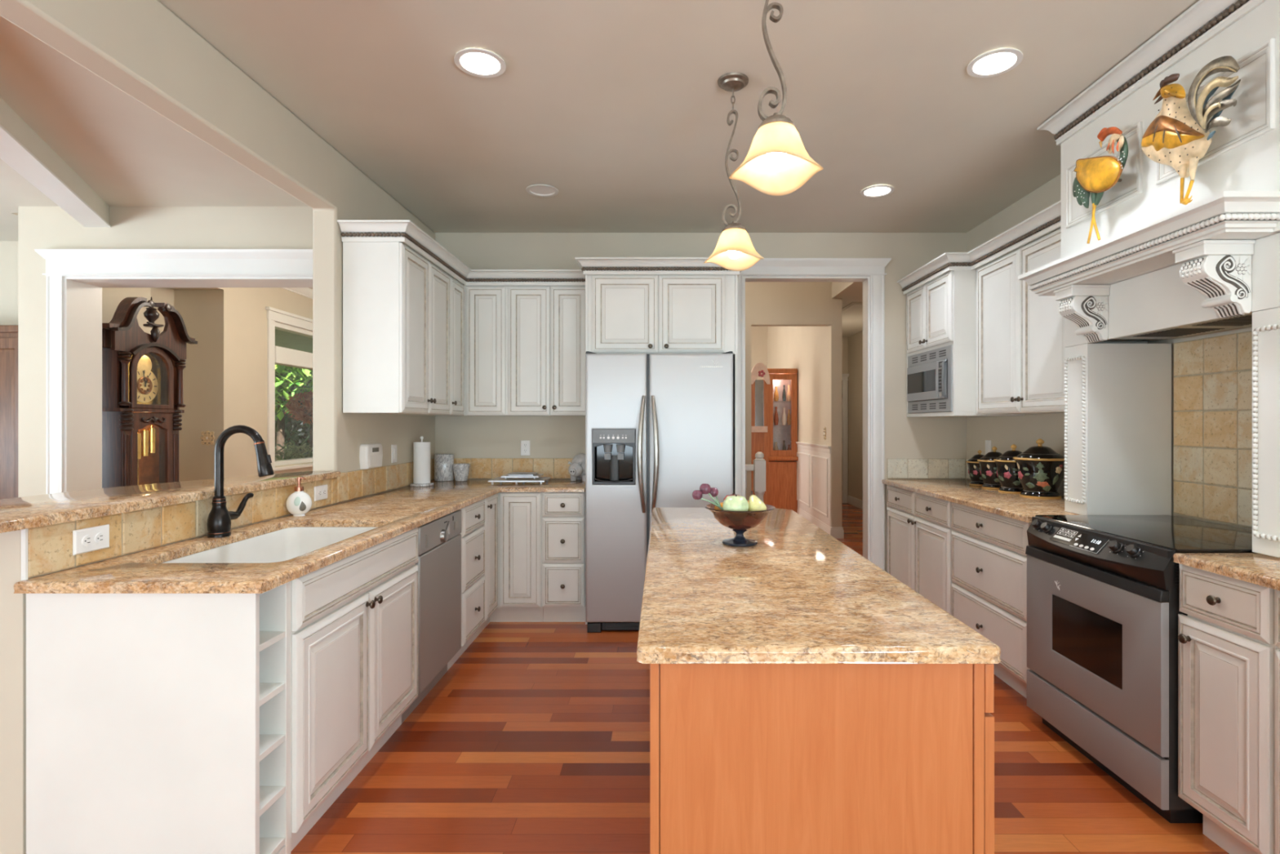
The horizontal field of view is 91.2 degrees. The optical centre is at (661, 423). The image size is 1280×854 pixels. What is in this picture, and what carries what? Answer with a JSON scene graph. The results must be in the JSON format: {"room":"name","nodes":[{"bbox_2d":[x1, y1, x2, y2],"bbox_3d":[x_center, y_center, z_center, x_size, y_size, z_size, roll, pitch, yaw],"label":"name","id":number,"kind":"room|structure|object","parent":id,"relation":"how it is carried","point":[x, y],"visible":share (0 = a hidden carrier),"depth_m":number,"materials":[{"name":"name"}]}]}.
{"room":"kitchen","nodes":[
{"label":"kitchen","id":0,"kind":"room"},
{"bbox_2d":[0,240,17,324],"bbox_3d":[-5.860,-0.060,5.050,2.680,2.790,0.100,0,0,0],"label":"wall","id":1,"kind":"structure","parent":0,"point":[8,249],"depth_m":5.00,"materials":[{"name":"paint"}]},
{"bbox_2d":[17,206,312,497],"bbox_3d":[-3.080,-0.165,4.330,2.460,3.000,0.260,0,0,0],"label":"wall","id":2,"kind":"structure","parent":0,"point":[38,227],"depth_m":4.20,"materials":[{"name":"paint"}]},
{"bbox_2d":[34,248,312,493],"bbox_3d":[-3.110,0.091,4.169,2.064,2.487,0.060,0,0,0],"label":"trim","id":3,"kind":"structure","parent":2,"relation":"attached to","point":[60,263],"depth_m":4.18,"materials":[{"name":"white wood"}]},
{"bbox_2d":[63,276,312,492],"bbox_3d":[-3.110,0.174,4.330,1.784,2.321,0.268,0,0,0],"label":"trim","id":4,"kind":"structure","parent":2,"relation":"attached to","point":[82,295],"depth_m":4.31,"materials":[{"name":"white wood"}]},
{"bbox_2d":[102,287,312,481],"bbox_3d":[-4.700,-0.165,7.810,0.600,3.000,6.380,0,0,0],"label":"wall","id":5,"kind":"structure","parent":0,"point":[225,373],"depth_m":6.30,"materials":[{"name":"paint"}]},
{"bbox_2d":[200,430,214,445],"bbox_3d":[-4.560,0.145,6.292,0.146,0.151,0.016,0,0,0],"label":"switch plate","id":6,"kind":"object","parent":5,"relation":"attached to","point":[207,437],"visible":1,"depth_m":6.29,"materials":[{"name":"metal"}]},
{"bbox_2d":[265,306,312,472],"bbox_3d":[-4.445,-0.372,7.775,0.190,1.855,1.630,0,0,0],"label":"window","id":7,"kind":"structure","parent":5,"relation":"in","point":[277,355],"depth_m":7.25,"materials":[{"name":"white wood"}]},
{"bbox_2d":[280,287,312,298],"bbox_3d":[-4.365,-1.617,7.800,0.070,0.095,6.200,0,0,0],"label":"ceiling","id":8,"kind":"structure","parent":5,"relation":"attached to","point":[305,291],"depth_m":7.62,"materials":[{"name":"white paint"}]},
{"bbox_2d":[0,0,435,853],"bbox_3d":[-1.871,-0.060,1.390,0.298,2.790,6.780,0,0,0],"label":"wall","id":9,"kind":"structure","parent":0,"point":[141,48],"depth_m":2.45,"materials":[{"name":"paint"}]},
{"bbox_2d":[0,471,340,533],"bbox_3d":[-1.938,0.265,2.407,0.496,0.030,1.814,0,0,0],"label":"bar","id":10,"kind":"object","parent":9,"relation":"on","point":[16,513],"visible":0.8,"depth_m":2.12,"materials":[{"name":"stone"}]},
{"bbox_2d":[21,477,337,580],"bbox_3d":[-1.716,0.353,2.500,0.012,0.144,1.632,0,0,0],"label":"backsplash","id":11,"kind":"structure","parent":9,"relation":"attached to","point":[45,549],"depth_m":2.08,"materials":[{"name":"tile"}]},
{"bbox_2d":[72,524,109,555],"bbox_3d":[-1.706,0.347,1.879,0.010,0.072,0.117,0,0,0],"label":"outlet plate","id":12,"kind":"object","parent":11,"relation":"attached to","point":[95,538],"visible":1,"depth_m":1.87,"materials":[{"name":"white plastic"}]},
{"bbox_2d":[81,534,92,546],"bbox_3d":[-1.702,0.347,1.858,0.003,0.033,0.033,0,0,0],"label":"socket","id":13,"kind":"object","parent":12,"relation":"attached to","point":[86,540],"depth_m":1.86,"materials":[{"name":"white plastic"}]},
{"bbox_2d":[94,532,104,543],"bbox_3d":[-1.702,0.347,1.900,0.003,0.033,0.033,0,0,0],"label":"socket","id":14,"kind":"object","parent":12,"relation":"attached to","point":[99,536],"depth_m":1.90,"materials":[{"name":"white plastic"}]},
{"bbox_2d":[314,484,327,501],"bbox_3d":[-1.706,0.347,3.143,0.010,0.072,0.117,0,0,0],"label":"outlet plate","id":15,"kind":"object","parent":11,"relation":"attached to","point":[320,491],"visible":1,"depth_m":3.13,"materials":[{"name":"white plastic"}]},
{"bbox_2d":[359,443,382,469],"bbox_3d":[-1.698,0.190,3.675,0.048,0.142,0.210,0,0,0],"label":"thermostat","id":16,"kind":"object","parent":9,"relation":"attached to","point":[371,455],"visible":1,"depth_m":3.61,"materials":[{"name":"white plastic"}]},
{"bbox_2d":[391,444,396,462],"bbox_3d":[-1.716,0.193,4.030,0.010,0.117,0.072,0,0,0],"label":"light switch","id":17,"kind":"object","parent":9,"relation":"attached to","point":[393,447],"visible":1,"depth_m":4.01,"materials":[{"name":"white plastic"}]},
{"bbox_2d":[342,241,463,415],"bbox_3d":[-1.539,-0.529,3.917,0.352,0.942,1.089,0,0,0],"label":"upper cabinet","id":18,"kind":"object","parent":9,"relation":"attached to","point":[403,313],"visible":0.99,"depth_m":3.37,"materials":[{"name":"wood"}]},
{"bbox_2d":[337,219,585,285],"bbox_3d":[-1.267,-1.027,3.996,0.732,0.100,1.628,0,0,38],"label":"crown molding","id":19,"kind":"structure","parent":18,"relation":"attached to","point":[406,231],"depth_m":3.92,"materials":[{"name":"white wood"}]},
{"bbox_2d":[337,457,573,502],"bbox_3d":[-1.115,0.342,4.048,1.214,0.157,1.462,0,0,0],"label":"backsplash","id":20,"kind":"structure","parent":9,"relation":"attached to","point":[354,484],"depth_m":4.68,"materials":[{"name":"tile"}]},
{"bbox_2d":[275,328,312,353],"bbox_3d":[-5.540,-1.335,10.200,1.920,0.100,7.600,0,0,0],"label":"ceiling","id":21,"kind":"structure","parent":0,"point":[282,339],"depth_m":9.83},
{"bbox_2d":[0,0,1199,337],"bbox_3d":[-1.950,-1.785,2.000,10.500,0.660,20.000,0,0,0],"label":"ceiling","id":22,"kind":"structure","parent":0,"point":[619,107],"depth_m":2.88,"materials":[{"name":"paint"}]},
{"bbox_2d":[0,97,111,226],"bbox_3d":[-2.872,-1.385,2.509,0.152,0.140,3.955,0,0,-28],"label":"ceiling beam","id":23,"kind":"structure","parent":22,"relation":"attached to","point":[21,148],"depth_m":3.35,"materials":[{"name":"paint"}]},
{"bbox_2d":[453,48,506,77],"bbox_3d":[-0.727,-1.448,2.515,0.200,0.010,0.200,0,0,0],"label":"recessed light","id":24,"kind":"object","parent":22,"relation":"in","point":[477,62],"visible":1,"depth_m":2.52,"materials":[{"name":"white"}]},
{"bbox_2d":[525,183,558,196],"bbox_3d":[-0.740,-1.448,3.890,0.200,0.010,0.200,0,0,0],"label":"recessed light","id":25,"kind":"object","parent":22,"relation":"in","point":[538,189],"visible":1,"depth_m":3.90,"materials":[{"name":"white plastic"}]},
{"bbox_2d":[703,71,764,271],"bbox_3d":[0.305,-1.065,2.664,0.253,0.777,0.254,0,0,0],"label":"pendant light","id":26,"kind":"object","parent":22,"relation":"hanging from","point":[735,251],"visible":1,"depth_m":2.65,"materials":[{"name":"beige glass"}]},
{"bbox_2d":[728,0,823,195],"bbox_3d":[0.314,-1.065,1.741,0.253,0.777,0.254,0,0,0],"label":"pendant light","id":27,"kind":"object","parent":22,"relation":"hanging from","point":[777,162],"visible":1,"depth_m":1.73,"materials":[{"name":"beige glass"}]},
{"bbox_2d":[842,302,862,314],"bbox_3d":[2.450,-1.446,7.900,0.340,0.017,0.800,0,0,0],"label":"wall","id":28,"kind":"structure","parent":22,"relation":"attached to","point":[853,308],"depth_m":7.86,"materials":[{"name":"paint"}]},
{"bbox_2d":[860,184,894,197],"bbox_3d":[1.342,-1.448,3.900,0.200,0.010,0.200,0,0,0],"label":"recessed light","id":29,"kind":"object","parent":22,"relation":"in","point":[879,190],"visible":1,"depth_m":3.90,"materials":[{"name":"white"}]},
{"bbox_2d":[966,48,1022,77],"bbox_3d":[1.336,-1.448,2.515,0.200,0.010,0.200,0,0,0],"label":"recessed light","id":30,"kind":"object","parent":22,"relation":"in","point":[995,62],"visible":1,"depth_m":2.52,"materials":[{"name":"white"}]},
{"bbox_2d":[435,232,966,571],"bbox_3d":[0.705,-0.390,4.840,5.110,3.450,0.120,0,0,0],"label":"wall","id":31,"kind":"structure","parent":0,"point":[463,436],"depth_m":4.78,"materials":[{"name":"paint"}]},
{"bbox_2d":[463,284,585,416],"bbox_3d":[-0.959,-0.529,4.594,0.902,0.942,0.362,0,0,0],"label":"upper cabinet","id":32,"kind":"object","parent":31,"relation":"attached to","point":[524,346],"visible":0.92,"depth_m":4.44,"materials":[{"name":"wood"}]},
{"bbox_2d":[520,440,530,455],"bbox_3d":[-1.037,0.186,4.775,0.072,0.117,0.010,0,0,0],"label":"outlet plate","id":33,"kind":"object","parent":31,"relation":"attached to","point":[525,444],"visible":1,"depth_m":4.77,"materials":[{"name":"white plastic"}]},
{"bbox_2d":[737,257,891,570],"bbox_3d":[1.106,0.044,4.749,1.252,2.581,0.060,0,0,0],"label":"trim","id":34,"kind":"structure","parent":31,"relation":"attached to","point":[874,268],"depth_m":4.76,"materials":[{"name":"white wood"}]},
{"bbox_2d":[751,326,767,379],"bbox_3d":[0.550,-0.340,11.760,3.100,3.350,0.120,0,0,0],"label":"wall","id":35,"kind":"structure","parent":0,"point":[758,334],"depth_m":11.70,"materials":[{"name":"paint"}]},
{"bbox_2d":[290,502,1228,853],"bbox_3d":[-1.500,1.365,2.100,11.400,0.060,20.200,0,0,0],"label":"floor","id":36,"kind":"structure","parent":0,"point":[535,740],"depth_m":2.40,"materials":[{"name":"brown wood"}]},
{"bbox_2d":[0,324,17,499],"bbox_3d":[-5.425,0.297,4.845,1.410,2.075,0.290,0,0,0],"label":"armoire","id":37,"kind":"object","parent":36,"relation":"on","point":[8,333],"visible":0.07,"depth_m":4.70,"materials":[{"name":"brown wood"}]},
{"bbox_2d":[102,296,197,488],"bbox_3d":[-4.166,0.168,4.940,0.448,2.335,0.832,0,0,0],"label":"grandfather clock","id":38,"kind":"object","parent":36,"relation":"on","point":[142,371],"visible":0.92,"depth_m":4.88,"materials":[{"name":"brown wood"}]},
{"bbox_2d":[102,348,186,413],"bbox_3d":[-4.165,-0.328,4.940,0.410,0.475,0.620,0,0,0],"label":"hood","id":39,"kind":"object","parent":38,"relation":"attached to","point":[135,380],"depth_m":4.92,"materials":[{"name":"wood"}]},
{"bbox_2d":[26,581,290,853],"bbox_3d":[-1.405,0.893,1.772,0.620,0.883,0.163,0,0,0],"label":"shelf unit","id":40,"kind":"object","parent":36,"relation":"on","point":[157,723],"visible":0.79,"depth_m":1.69,"materials":[{"name":"white wood"}]},
{"bbox_2d":[290,527,417,851],"bbox_3d":[-1.381,0.893,2.320,0.668,0.883,0.930,0,0,0],"label":"base cabinet","id":41,"kind":"object","parent":36,"relation":"on","point":[354,617],"visible":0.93,"depth_m":2.14,"materials":[{"name":"wood"}]},
{"bbox_2d":[401,509,461,723],"bbox_3d":[-1.377,0.899,3.084,0.646,0.872,0.588,0,0,0],"label":"dishwasher","id":42,"kind":"object","parent":36,"relation":"on","point":[439,540],"visible":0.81,"depth_m":3.02,"materials":[{"name":"silver metal"}]},
{"bbox_2d":[447,498,484,671],"bbox_3d":[-1.381,0.893,3.610,0.668,0.883,0.451,0,0,0],"label":"base cabinet","id":43,"kind":"object","parent":36,"relation":"on","point":[473,516],"visible":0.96,"depth_m":3.56,"materials":[{"name":"wood"}]},
{"bbox_2d":[472,492,543,641],"bbox_3d":[-1.256,0.893,4.303,0.918,0.883,0.933,0,0,0],"label":"base cabinet","id":44,"kind":"object","parent":36,"relation":"on","point":[513,525],"visible":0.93,"depth_m":4.14,"materials":[{"name":"wood"}]},
{"bbox_2d":[13,479,585,593],"bbox_3d":[-1.114,0.436,3.221,1.214,0.030,3.114,0,0,0],"label":"countertop","id":45,"kind":"structure","parent":44,"relation":"on","point":[398,511],"depth_m":2.14,"materials":[{"name":"stone"}]},
{"bbox_2d":[206,425,274,537],"bbox_3d":[-1.573,0.213,2.420,0.238,0.415,0.225,0,0,0],"label":"faucet","id":46,"kind":"object","parent":45,"relation":"on","point":[219,519],"visible":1,"depth_m":2.33,"materials":[{"name":"black metal"}]},
{"bbox_2d":[160,526,378,563],"bbox_3d":[-1.389,0.559,2.317,0.498,0.215,0.871,0,0,0],"label":"sink","id":47,"kind":"object","parent":45,"relation":"in","point":[286,544],"visible":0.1,"depth_m":2.63,"materials":[{"name":"ceramic"}]},
{"bbox_2d":[285,476,311,515],"bbox_3d":[-1.655,0.332,2.862,0.097,0.178,0.077,0,0,0],"label":"soap dispenser","id":48,"kind":"object","parent":45,"relation":"on","point":[299,503],"visible":1,"depth_m":2.84,"materials":[{"name":"ceramic"}]},
{"bbox_2d":[285,490,311,515],"bbox_3d":[-1.655,0.364,2.862,0.097,0.112,0.077,0,0,0],"label":"bottle","id":49,"kind":"object","parent":48,"relation":"attached to","point":[299,503],"depth_m":2.84,"materials":[{"name":"ceramic"}]},
{"bbox_2d":[409,435,434,486],"bbox_3d":[-1.632,0.253,4.270,0.156,0.335,0.156,0,0,0],"label":"paper towel holder","id":50,"kind":"object","parent":45,"relation":"on","point":[421,450],"visible":1,"depth_m":4.22,"materials":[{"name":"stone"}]},
{"bbox_2d":[434,453,453,480],"bbox_3d":[-1.612,0.324,4.648,0.138,0.193,0.138,0,0,0],"label":"utensil crock","id":51,"kind":"object","parent":45,"relation":"on","point":[443,463],"visible":0.98,"depth_m":4.59,"materials":[{"name":"stone"}]},
{"bbox_2d":[453,463,470,480],"bbox_3d":[-1.472,0.358,4.610,0.122,0.124,0.122,0,0,0],"label":"cup","id":52,"kind":"object","parent":45,"relation":"on","point":[461,471],"visible":1,"depth_m":4.57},
{"bbox_2d":[488,476,551,484],"bbox_3d":[-0.998,0.405,4.435,0.385,0.032,0.270,0,0,0],"label":"serving tray","id":53,"kind":"object","parent":45,"relation":"on","point":[540,479],"visible":1,"depth_m":4.42,"materials":[{"name":"silver metal"}]},
{"bbox_2d":[501,473,543,479],"bbox_3d":[-0.985,0.375,4.445,0.260,0.026,0.190,0,0,0],"label":"serving tray","id":54,"kind":"object","parent":53,"relation":"on","point":[538,475],"visible":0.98,"depth_m":4.35,"materials":[{"name":"silver metal"}]},
{"bbox_2d":[568,453,585,481],"bbox_3d":[-0.595,0.321,4.617,0.159,0.200,0.245,0,0,9],"label":"pig figurine","id":55,"kind":"object","parent":45,"relation":"on","point":[576,470],"visible":0.84,"depth_m":4.56,"materials":[{"name":"ceramic"}]},
{"bbox_2d":[542,491,585,622],"bbox_3d":[-0.651,0.893,4.441,0.287,0.883,0.658,0,0,0],"label":"base cabinet","id":56,"kind":"object","parent":36,"relation":"on","point":[563,513],"visible":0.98,"depth_m":4.14,"materials":[{"name":"wood"}]},
{"bbox_2d":[585,351,733,632],"bbox_3d":[-0.014,0.436,4.327,0.942,1.797,0.826,0,0,0],"label":"refrigerator","id":57,"kind":"object","parent":36,"relation":"on","point":[659,427],"visible":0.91,"depth_m":3.99,"materials":[{"name":"grey metal"}]},
{"bbox_2d":[585,274,737,624],"bbox_3d":[0.000,0.168,4.448,1.012,2.335,0.654,0,0,0],"label":"tall cabinet","id":58,"kind":"object","parent":36,"relation":"on","point":[625,313],"visible":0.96,"depth_m":4.15,"materials":[{"name":"wood"}]},
{"bbox_2d":[574,257,741,277],"bbox_3d":[0.000,-1.035,4.423,1.129,0.100,0.669,0,0,0],"label":"crown molding","id":59,"kind":"structure","parent":58,"relation":"attached to","point":[588,265],"depth_m":4.13,"materials":[{"name":"white wood"}]},
{"bbox_2d":[745,451,765,502],"bbox_3d":[0.220,0.809,6.300,1.640,1.052,0.110,0,0,0],"label":"stair railing","id":60,"kind":"object","parent":36,"relation":"on","point":[758,467],"visible":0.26,"depth_m":6.25,"materials":[{"name":"white wood"}]},
{"bbox_2d":[751,362,769,504],"bbox_3d":[1.310,0.263,8.363,0.270,2.145,0.074,0,0,0],"label":"stand","id":61,"kind":"object","parent":36,"relation":"on","point":[759,388],"visible":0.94,"depth_m":8.35,"materials":[{"name":"brown wood"}]},
{"bbox_2d":[755,379,763,426],"bbox_3d":[1.305,-0.275,8.387,0.120,0.620,0.015,0,0,0],"label":"mirror","id":62,"kind":"object","parent":61,"relation":"attached to","point":[758,383],"depth_m":8.38,"materials":[{"name":"grey mirror"}]},
{"bbox_2d":[762,368,798,512],"bbox_3d":[1.741,0.270,9.247,0.456,2.130,0.446,0,0,0],"label":"curio cabinet","id":63,"kind":"object","parent":36,"relation":"on","point":[782,464],"visible":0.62,"depth_m":9.06,"materials":[{"name":"brown wood"}]},
{"bbox_2d":[649,663,994,853],"bbox_3d":[0.324,0.893,2.162,0.692,0.883,1.917,0,0,0],"label":"kitchen island","id":64,"kind":"object","parent":36,"relation":"on","point":[745,758],"visible":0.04,"depth_m":1.21,"materials":[{"name":"brown wood"}]},
{"bbox_2d":[636,507,1000,663],"bbox_3d":[0.298,0.436,2.163,0.691,0.030,1.971,0,0,0],"label":"island countertop","id":65,"kind":"structure","parent":64,"relation":"on","point":[800,594],"depth_m":1.45,"materials":[{"name":"stone"}]},
{"bbox_2d":[704,503,775,546],"bbox_3d":[0.275,0.356,2.200,0.251,0.130,0.251,0,0,0],"label":"glass bowl","id":66,"kind":"object","parent":65,"relation":"on","point":[740,522],"visible":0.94,"depth_m":2.14,"materials":[{"name":"brown glass"}]},
{"bbox_2d":[692,483,723,510],"bbox_3d":[0.166,0.263,2.202,0.118,0.105,0.072,0,0,0],"label":"flower","id":67,"kind":"object","parent":66,"relation":"in","point":[704,488],"visible":0.93,"depth_m":2.19,"materials":[{"name":"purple plant"}]},
{"bbox_2d":[722,494,748,511],"bbox_3d":[0.255,0.288,2.155,0.090,0.089,0.090,0,0,0],"label":"apple","id":68,"kind":"object","parent":66,"relation":"in","point":[731,503],"visible":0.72,"depth_m":2.12,"materials":[{"name":"green food"}]},
{"bbox_2d":[747,490,766,511],"bbox_3d":[0.332,0.284,2.177,0.066,0.097,0.067,0,0,15],"label":"pear","id":69,"kind":"object","parent":66,"relation":"in","point":[755,504],"visible":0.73,"depth_m":2.16,"materials":[{"name":"yellow food"}]},
{"bbox_2d":[886,484,953,614],"bbox_3d":[1.990,0.893,4.223,0.654,0.883,1.094,0,0,0],"label":"base cabinet","id":70,"kind":"object","parent":36,"relation":"on","point":[919,529],"visible":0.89,"depth_m":4.08,"materials":[{"name":"wood"}]},
{"bbox_2d":[882,479,1080,522],"bbox_3d":[1.997,0.436,3.814,0.658,0.030,1.928,0,0,0],"label":"countertop","id":71,"kind":"structure","parent":70,"relation":"on","point":[1015,506],"depth_m":3.56,"materials":[{"name":"stone"}]},
{"bbox_2d":[965,449,984,485],"bbox_3d":[2.175,0.300,4.285,0.168,0.240,0.168,0,0,0],"label":"canister","id":72,"kind":"object","parent":71,"relation":"on","point":[974,472],"visible":0.47,"depth_m":4.25,"materials":[{"name":"black ceramic"}]},
{"bbox_2d":[977,446,1002,489],"bbox_3d":[2.165,0.284,4.075,0.202,0.272,0.202,0,0,0],"label":"canister","id":73,"kind":"object","parent":71,"relation":"on","point":[988,468],"visible":0.6,"depth_m":4.03,"materials":[{"name":"black ceramic"}]},
{"bbox_2d":[993,444,1023,493],"bbox_3d":[2.155,0.274,3.835,0.220,0.294,0.220,0,0,0],"label":"canister","id":74,"kind":"object","parent":71,"relation":"on","point":[1006,467],"visible":0.66,"depth_m":3.78,"materials":[{"name":"black ceramic"}]},
{"bbox_2d":[1013,438,1064,499],"bbox_3d":[2.165,0.254,3.585,0.271,0.334,0.271,0,0,0],"label":"canister","id":75,"kind":"object","parent":71,"relation":"on","point":[1040,468],"visible":1,"depth_m":3.50,"materials":[{"name":"black ceramic"}]},
{"bbox_2d":[951,502,1031,698],"bbox_3d":[1.990,0.893,3.268,0.654,0.883,0.812,0,0,0],"label":"base cabinet","id":76,"kind":"object","parent":36,"relation":"on","point":[989,557],"visible":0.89,"depth_m":3.20,"materials":[{"name":"wood"}]},
{"bbox_2d":[1025,515,1257,822],"bbox_3d":[1.953,0.874,2.445,0.678,0.922,0.778,0,0,0],"label":"range","id":77,"kind":"object","parent":36,"relation":"on","point":[1103,611],"visible":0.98,"depth_m":2.32,"materials":[{"name":"metal"}]},
{"bbox_2d":[1035,515,1252,551],"bbox_3d":[1.991,0.416,2.445,0.602,0.008,0.778,0,0,0],"label":"cooktop","id":78,"kind":"object","parent":77,"relation":"in","point":[1170,533],"depth_m":2.42,"materials":[{"name":"black glass"}]},
{"bbox_2d":[1177,563,1276,853],"bbox_3d":[1.990,0.893,1.904,0.654,0.883,0.316,0,0,0],"label":"base cabinet","id":79,"kind":"object","parent":36,"relation":"on","point":[1227,647],"visible":1,"depth_m":1.88,"materials":[{"name":"wood"}]},
{"bbox_2d":[1275,589,1279,853],"bbox_3d":[1.990,0.893,1.397,0.654,0.883,0.694,0,0,0],"label":"base cabinet","id":80,"kind":"object","parent":36,"relation":"on","point":[1277,592],"visible":0.9,"depth_m":1.72,"materials":[{"name":"wood"}]},
{"bbox_2d":[1173,553,1279,591],"bbox_3d":[1.997,0.436,1.522,0.658,0.030,1.044,0,0,0],"label":"countertop","id":81,"kind":"structure","parent":80,"relation":"on","point":[1259,569],"depth_m":1.88,"materials":[{"name":"stone"}]},
{"bbox_2d":[745,281,842,527],"bbox_3d":[0.550,-0.340,9.495,3.100,3.350,4.410,0,0,0],"label":"wall","id":82,"kind":"structure","parent":0,"point":[803,322],"depth_m":7.29,"materials":[{"name":"paint"}]},
{"bbox_2d":[790,440,831,526],"bbox_3d":[1.958,0.733,9.450,0.034,0.941,4.300,0,0,0],"label":"wainscoting","id":83,"kind":"structure","parent":82,"relation":"attached to","point":[814,462],"depth_m":8.03,"materials":[{"name":"white wood"}]},
{"bbox_2d":[796,506,844,538],"bbox_3d":[2.038,1.269,9.487,0.157,0.132,4.426,0,0,0],"label":"baseboard","id":84,"kind":"structure","parent":82,"relation":"attached to","point":[836,532],"depth_m":7.55,"materials":[{"name":"white wood"}]},
{"bbox_2d":[842,337,848,373],"bbox_3d":[2.620,-0.060,10.610,1.040,2.790,0.120,0,0,0],"label":"wall","id":85,"kind":"structure","parent":0,"point":[845,340],"depth_m":10.55,"materials":[{"name":"paint"}]},
{"bbox_2d":[842,373,848,502],"bbox_3d":[2.623,0.250,10.519,1.091,2.170,0.060,0,0,0],"label":"trim","id":86,"kind":"structure","parent":85,"relation":"attached to","point":[845,376],"depth_m":10.53,"materials":[{"name":"wood"}]},
{"bbox_2d":[848,330,862,500],"bbox_3d":[3.200,-0.060,7.785,0.120,2.790,5.770,0,0,0],"label":"wall","id":87,"kind":"structure","parent":0,"point":[855,340],"depth_m":10.12,"materials":[{"name":"paint"}]},
{"bbox_2d":[847,495,862,509],"bbox_3d":[3.132,1.269,7.725,0.016,0.132,5.650,0,0,0],"label":"baseboard","id":88,"kind":"structure","parent":87,"relation":"attached to","point":[858,503],"depth_m":10.11,"materials":[{"name":"wood"}]},
{"bbox_2d":[966,174,1252,529],"bbox_3d":[2.387,-0.060,-1.610,0.120,2.790,12.780,0,0,0],"label":"wall","id":89,"kind":"structure","parent":0,"point":[1022,431],"depth_m":4.04,"materials":[{"name":"tile"}]},
{"bbox_2d":[906,268,1025,417],"bbox_3d":[2.069,-0.525,4.387,0.502,0.950,0.776,0,0,0],"label":"upper cabinet","id":90,"kind":"object","parent":89,"relation":"attached to","point":[941,312],"visible":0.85,"depth_m":4.01,"materials":[{"name":"wood"}]},
{"bbox_2d":[906,344,952,413],"bbox_3d":[2.037,-0.292,4.378,0.427,0.429,0.711,0,0,0],"label":"microwave","id":91,"kind":"object","parent":90,"relation":"in","point":[929,373],"visible":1,"depth_m":4.31,"materials":[{"name":"silver metal"}]},
{"bbox_2d":[887,458,1064,496],"bbox_3d":[2.023,0.344,3.892,0.606,0.153,1.776,0,0,0],"label":"backsplash","id":92,"kind":"structure","parent":89,"relation":"attached to","point":[896,468],"depth_m":4.77,"materials":[{"name":"tile"}]},
{"bbox_2d":[976,226,1066,413],"bbox_3d":[2.138,-0.530,3.501,0.364,0.940,0.993,0,0,0],"label":"upper cabinet","id":93,"kind":"object","parent":89,"relation":"attached to","point":[1020,347],"visible":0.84,"depth_m":3.49,"materials":[{"name":"wood"}]},
{"bbox_2d":[897,200,1060,294],"bbox_3d":[1.883,-1.027,3.879,0.196,0.100,1.757,0,0,0],"label":"crown molding","id":94,"kind":"structure","parent":93,"relation":"on","point":[1048,220],"depth_m":3.74,"materials":[{"name":"white wood"}]},
{"bbox_2d":[1017,0,1279,557],"bbox_3d":[2.008,-0.514,2.445,0.612,1.868,1.250,0,0,0],"label":"range hood","id":95,"kind":"object","parent":89,"relation":"attached to","point":[1161,267],"visible":1,"depth_m":2.41,"materials":[{"name":"wood"}]},
{"bbox_2d":[1072,126,1128,243],"bbox_3d":[1.849,-0.989,2.623,0.121,0.448,0.351,0,0,-2],"label":"ornament","id":96,"kind":"object","parent":95,"relation":"attached to","point":[1096,175],"visible":1,"depth_m":2.58,"materials":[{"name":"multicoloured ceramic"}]},
{"bbox_2d":[1017,191,1279,295],"bbox_3d":[1.816,-0.651,2.445,0.228,0.107,1.094,0,0,0],"label":"mantel shelf","id":97,"kind":"object","parent":95,"relation":"attached to","point":[1148,249],"depth_m":2.19,"materials":[{"name":"white wood"}]},
{"bbox_2d":[1141,55,1240,204],"bbox_3d":[1.850,-1.007,2.178,0.124,0.499,0.444,0,0,0],"label":"ornament","id":98,"kind":"object","parent":95,"relation":"attached to","point":[1177,138],"visible":1,"depth_m":2.16,"materials":[{"name":"metal"}]},
{"bbox_2d":[1173,330,1252,528],"bbox_3d":[2.320,0.024,2.445,0.013,0.778,0.786,0,0,0],"label":"backsplash","id":99,"kind":"structure","parent":89,"relation":"attached to","point":[1212,449],"depth_m":2.62,"materials":[{"name":"tile"}]},
{"label":"outside","id":100,"kind":"structure","parent":0,"visible":0},
{"bbox_3d":[-17.550,1.535,19.000,24.900,0.100,42.000,0,0,0],"label":"ground","id":101,"kind":"structure","parent":100,"visible":0},
{"bbox_2d":[275,380,311,460],"bbox_3d":[-9.595,0.092,16.724,3.089,2.825,3.172,0,0,0],"label":"evergreen","id":102,"kind":"object","parent":101,"relation":"on","point":[304,436],"visible":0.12,"depth_m":15.73,"materials":[{"name":"green plant"}]},
{"bbox_2d":[275,441,312,460],"bbox_3d":[-5.635,0.860,9.603,1.159,1.195,1.150,0,0,0],"label":"shrub","id":103,"kind":"object","parent":101,"relation":"on","point":[289,453],"visible":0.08,"depth_m":9.52,"materials":[{"name":"green plant"}]},
{"bbox_2d":[275,364,312,460],"bbox_3d":[-8.326,-1.073,13.605,3.032,5.122,3.143,0,0,42],"label":"tree","id":104,"kind":"object","parent":101,"relation":"on","point":[286,379],"visible":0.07,"depth_m":13.38,"materials":[{"name":"green plant"}]},
{"bbox_2d":[284,390,312,452],"bbox_3d":[-6.213,0.441,11.126,0.862,2.094,0.888,0,0,0],"label":"maple","id":105,"kind":"object","parent":101,"relation":"on","point":[301,412],"visible":0.49,"depth_m":10.97,"materials":[{"name":"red plant"}]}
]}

